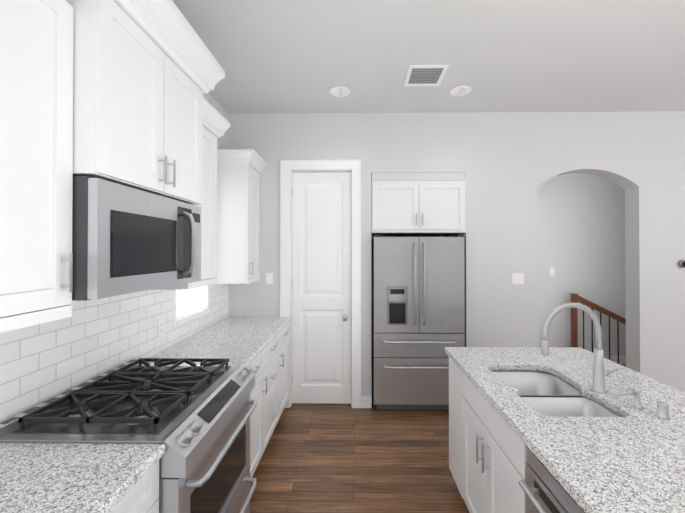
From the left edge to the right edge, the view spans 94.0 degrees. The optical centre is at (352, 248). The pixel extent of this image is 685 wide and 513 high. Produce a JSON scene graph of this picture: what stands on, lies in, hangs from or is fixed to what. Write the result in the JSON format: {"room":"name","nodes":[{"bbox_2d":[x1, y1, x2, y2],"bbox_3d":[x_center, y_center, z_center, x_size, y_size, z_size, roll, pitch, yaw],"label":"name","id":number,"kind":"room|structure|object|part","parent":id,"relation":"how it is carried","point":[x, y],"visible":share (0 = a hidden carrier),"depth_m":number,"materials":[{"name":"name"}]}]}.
{"room":"kitchen","nodes":[
{"label":"kitchen","id":0,"kind":"room"},
{"bbox_2d":[203,93,227,148],"bbox_3d":[-1.387,0.094,0.850,0.150,3.000,7.750,0,0,1],"label":"wall","id":1,"kind":"structure","parent":0,"point":[222,142],"depth_m":3.10,"materials":[{"name":"white paint"}]},
{"bbox_2d":[0,0,73,332],"bbox_3d":[-1.111,-0.370,0.698,0.383,1.205,0.847,0,0,1],"label":"upper cabinet","id":2,"kind":"object","parent":1,"relation":"attached to","point":[36,145],"visible":1,"depth_m":1.00,"materials":[{"name":"white wood"}]},
{"bbox_2d":[0,284,228,421],"bbox_3d":[-1.315,0.195,0.322,0.008,1.010,5.898,0,0,1],"label":"tile backsplash","id":3,"kind":"structure","parent":1,"relation":"attached to","point":[86,341],"depth_m":1.56,"materials":[{"name":"white tile"}]},
{"bbox_2d":[158,318,164,337],"bbox_3d":[-1.283,0.527,2.140,0.007,0.114,0.070,0,0,1],"label":"outlet","id":4,"kind":"object","parent":3,"relation":"attached to","point":[161,327],"visible":1,"depth_m":2.14,"materials":[{"name":"white plastic"}]},
{"bbox_2d":[65,0,224,204],"bbox_3d":[-1.044,-0.681,1.505,0.495,0.834,0.944,0,0,1],"label":"upper cabinet","id":5,"kind":"object","parent":1,"relation":"attached to","point":[147,74],"visible":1,"depth_m":1.34,"materials":[{"name":"white wood"}]},
{"bbox_2d":[72,176,200,300],"bbox_3d":[-1.060,-0.035,1.501,0.463,0.437,0.756,0,0,1],"label":"microwave","id":6,"kind":"object","parent":5,"relation":"attached to","point":[126,239],"visible":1,"depth_m":1.27,"materials":[{"name":"silver metal"}]},
{"bbox_2d":[150,97,229,289],"bbox_3d":[-1.092,-0.338,2.113,0.383,1.160,0.452,0,0,1],"label":"upper cabinet","id":7,"kind":"object","parent":1,"relation":"attached to","point":[216,124],"visible":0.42,"depth_m":2.15,"materials":[{"name":"white wood"}]},
{"bbox_2d":[173,285,209,325],"bbox_3d":[-1.350,-0.022,2.565,0.180,1.145,0.560,0,0,1],"label":"window","id":8,"kind":"structure","parent":1,"relation":"in","point":[190,304],"depth_m":2.69,"materials":[{"name":"white glass"}]},
{"bbox_2d":[215,149,265,283],"bbox_3d":[-1.080,-0.286,3.059,0.383,1.210,0.421,0,0,1],"label":"upper cabinet","id":9,"kind":"object","parent":1,"relation":"attached to","point":[239,171],"visible":0.9,"depth_m":2.91,"materials":[{"name":"white wood"}]},
{"bbox_2d":[172,0,684,113],"bbox_3d":[2.087,-1.457,0.740,7.100,0.100,7.900,0,0,1],"label":"ceiling","id":10,"kind":"structure","parent":0,"point":[285,56],"depth_m":2.28,"materials":[{"name":"white paint"}]},
{"bbox_2d":[329,86,349,96],"bbox_3d":[-0.116,-1.389,2.828,0.190,0.006,0.190,0,0,1],"label":"recessed light","id":11,"kind":"object","parent":10,"relation":"in","point":[338,91],"visible":1,"depth_m":2.81,"materials":[{"name":"white plastic"}]},
{"bbox_2d":[404,65,448,85],"bbox_3d":[0.580,-1.390,2.569,0.300,0.008,0.300,0,0,1],"label":"ceiling vent","id":12,"kind":"object","parent":10,"relation":"in","point":[424,75],"visible":1,"depth_m":2.56,"materials":[{"name":"white metal"}]},
{"bbox_2d":[449,85,470,96],"bbox_3d":[0.944,-1.389,2.814,0.190,0.006,0.190,0,0,1],"label":"recessed light","id":13,"kind":"object","parent":10,"relation":"in","point":[462,90],"visible":1,"depth_m":2.81,"materials":[{"name":"white plastic"}]},
{"bbox_2d":[250,364,625,512],"bbox_3d":[2.087,1.643,0.719,7.100,0.100,7.900,0,0,1],"label":"floor","id":14,"kind":"structure","parent":0,"point":[331,458],"depth_m":2.39,"materials":[{"name":"brown wood"}]},
{"bbox_2d":[0,358,256,512],"bbox_3d":[-0.913,1.110,1.492,0.753,0.976,0.760,0,0,1],"label":"range","id":15,"kind":"object","parent":14,"relation":"on","point":[192,417],"visible":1,"depth_m":1.34,"materials":[{"name":"silver metal"}]},
{"bbox_2d":[109,460,158,512],"bbox_3d":[-0.989,1.150,0.658,0.628,0.884,0.900,0,0,1],"label":"base cabinet","id":16,"kind":"object","parent":14,"relation":"on","point":[141,495],"visible":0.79,"depth_m":1.00,"materials":[{"name":"white wood"}]},
{"bbox_2d":[0,443,165,512],"bbox_3d":[-0.988,0.685,-0.062,0.648,0.035,2.346,0,0,1],"label":"countertop","id":17,"kind":"structure","parent":16,"relation":"on","point":[65,478],"depth_m":0.96,"materials":[{"name":"stone"}]},
{"bbox_2d":[249,348,264,477],"bbox_3d":[-0.970,1.160,2.107,0.628,0.884,0.462,0,0,1],"label":"base cabinet","id":18,"kind":"object","parent":14,"relation":"on","point":[257,418],"depth_m":2.23,"materials":[{"name":"white wood"}]},
{"bbox_2d":[148,317,291,365],"bbox_3d":[-0.954,0.703,2.570,0.648,0.035,1.382,0,0,1],"label":"countertop","id":19,"kind":"structure","parent":18,"relation":"on","point":[245,341],"depth_m":2.39,"materials":[{"name":"stone"}]},
{"bbox_2d":[265,332,280,447],"bbox_3d":[-0.964,1.163,2.568,0.628,0.884,0.582,0,0,1],"label":"base cabinet","id":20,"kind":"object","parent":14,"relation":"on","point":[269,364],"depth_m":2.59,"materials":[{"name":"white wood"}]},
{"bbox_2d":[281,322,289,413],"bbox_3d":[-0.958,1.166,3.028,0.628,0.884,0.460,0,0,1],"label":"base cabinet","id":21,"kind":"object","parent":14,"relation":"on","point":[285,333],"depth_m":3.06,"materials":[{"name":"white wood"}]},
{"bbox_2d":[371,235,464,410],"bbox_3d":[0.658,0.737,3.533,0.890,1.750,0.922,0,0,1],"label":"refrigerator","id":22,"kind":"object","parent":14,"relation":"on","point":[417,305],"visible":0.83,"depth_m":3.14,"materials":[{"name":"silver metal"}]},
{"bbox_2d":[449,357,526,512],"bbox_3d":[1.072,1.151,0.766,0.930,0.885,2.860,0,0,1],"label":"kitchen island","id":23,"kind":"object","parent":14,"relation":"on","point":[487,453],"visible":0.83,"depth_m":1.61,"materials":[{"name":"white wood"}]},
{"bbox_2d":[518,445,584,512],"bbox_3d":[0.918,1.150,0.898,0.651,0.848,0.594,0,0,1],"label":"dishwasher","id":24,"kind":"object","parent":23,"relation":"in","point":[544,490],"visible":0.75,"depth_m":1.08,"materials":[{"name":"silver metal"}]},
{"bbox_2d":[445,347,684,512],"bbox_3d":[1.092,0.662,0.771,0.940,0.093,2.905,0,0,1],"label":"island countertop","id":25,"kind":"structure","parent":23,"relation":"on","point":[631,459],"depth_m":1.19,"materials":[{"name":"stone"}]},
{"bbox_2d":[491,370,620,416],"bbox_3d":[0.955,0.820,1.585,0.423,0.210,0.638,0,0,1],"label":"undermount sink","id":26,"kind":"object","parent":25,"relation":"in","point":[546,393],"visible":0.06,"depth_m":1.56,"materials":[{"name":"silver metal"}]},
{"bbox_2d":[541,302,617,393],"bbox_3d":[1.075,0.466,1.519,0.382,0.425,0.082,0,0,1],"label":"faucet","id":27,"kind":"object","parent":25,"relation":"on","point":[600,372],"visible":1,"depth_m":1.51,"materials":[{"name":"silver metal"}]},
{"bbox_2d":[615,388,643,408],"bbox_3d":[1.188,0.639,1.373,0.108,0.076,0.044,0,0,1],"label":"soap dispenser","id":28,"kind":"object","parent":25,"relation":"on","point":[636,403],"visible":1,"depth_m":1.37,"materials":[{"name":"silver metal"}]},
{"bbox_3d":[1.249,0.648,1.287,0.041,0.058,0.042,0,0,1],"label":"air gap cap","id":29,"kind":"part","parent":25,"relation":"part of","materials":[{"name":"silver metal"}]},
{"bbox_2d":[570,293,625,363],"bbox_3d":[3.767,1.109,4.301,1.632,1.015,0.070,0,0,1],"label":"stair rail","id":30,"kind":"object","parent":14,"relation":"on","point":[575,297],"visible":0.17,"depth_m":4.29,"materials":[{"name":"brown wood"}]},
{"bbox_2d":[228,111,684,395],"bbox_3d":[2.200,0.113,3.658,6.950,3.000,0.860,0,0,1],"label":"wall","id":31,"kind":"structure","parent":0,"point":[508,163],"depth_m":3.24,"materials":[{"name":"white paint"}]},
{"bbox_2d":[266,273,272,283],"bbox_3d":[-0.851,0.300,3.260,0.070,0.114,0.009,0,0,1],"label":"light switch","id":32,"kind":"object","parent":31,"relation":"attached to","point":[269,278],"visible":1,"depth_m":3.26,"materials":[{"name":"white plastic"}]},
{"bbox_2d":[280,159,361,407],"bbox_3d":[-0.325,0.351,3.331,0.826,2.518,0.196,0,0,1],"label":"door frame","id":33,"kind":"structure","parent":31,"relation":"attached to","point":[289,167],"depth_m":3.24,"materials":[{"name":"white wood"}]},
{"bbox_2d":[292,172,350,403],"bbox_3d":[-0.327,0.401,3.303,0.616,2.402,0.103,0,0,1],"label":"pantry door","id":34,"kind":"structure","parent":31,"relation":"in","point":[321,287],"depth_m":3.32,"materials":[{"name":"white wood"}]},
{"bbox_2d":[371,173,465,235],"bbox_3d":[0.673,-0.469,3.547,0.954,0.612,0.710,0,0,1],"label":"upper cabinet","id":35,"kind":"object","parent":31,"relation":"attached to","point":[418,204],"visible":1,"depth_m":3.24,"materials":[{"name":"white wood"}]},
{"bbox_2d":[512,273,523,283],"bbox_3d":[1.669,0.300,3.228,0.116,0.114,0.009,0,0,1],"label":"light switch","id":36,"kind":"object","parent":31,"relation":"attached to","point":[517,278],"visible":1,"depth_m":3.23,"materials":[{"name":"white plastic"}]},
{"bbox_2d":[678,260,684,267],"bbox_3d":[3.309,0.149,3.198,0.082,0.082,0.029,0,0,1],"label":"thermostat","id":37,"kind":"object","parent":31,"relation":"attached to","point":[681,263],"visible":1,"depth_m":3.19,"materials":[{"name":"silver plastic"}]},
{"bbox_2d":[537,173,625,355],"bbox_3d":[3.449,0.117,4.367,4.470,3.000,0.590,0,0,1],"label":"wall","id":38,"kind":"structure","parent":0,"point":[581,230],"depth_m":4.51,"materials":[{"name":"white paint"}]},
{"bbox_2d":[550,267,554,275],"bbox_3d":[2.816,0.318,4.513,0.070,0.114,0.009,0,0,1],"label":"light switch","id":39,"kind":"object","parent":38,"relation":"attached to","point":[552,271],"visible":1,"depth_m":4.51,"materials":[{"name":"white plastic"}]},
{"bbox_2d":[604,356,625,363],"bbox_3d":[3.411,1.561,4.495,4.250,0.115,0.012,0,0,1],"label":"baseboard","id":40,"kind":"structure","parent":38,"relation":"attached to","point":[622,359],"depth_m":4.49,"materials":[{"name":"white"}]}
]}

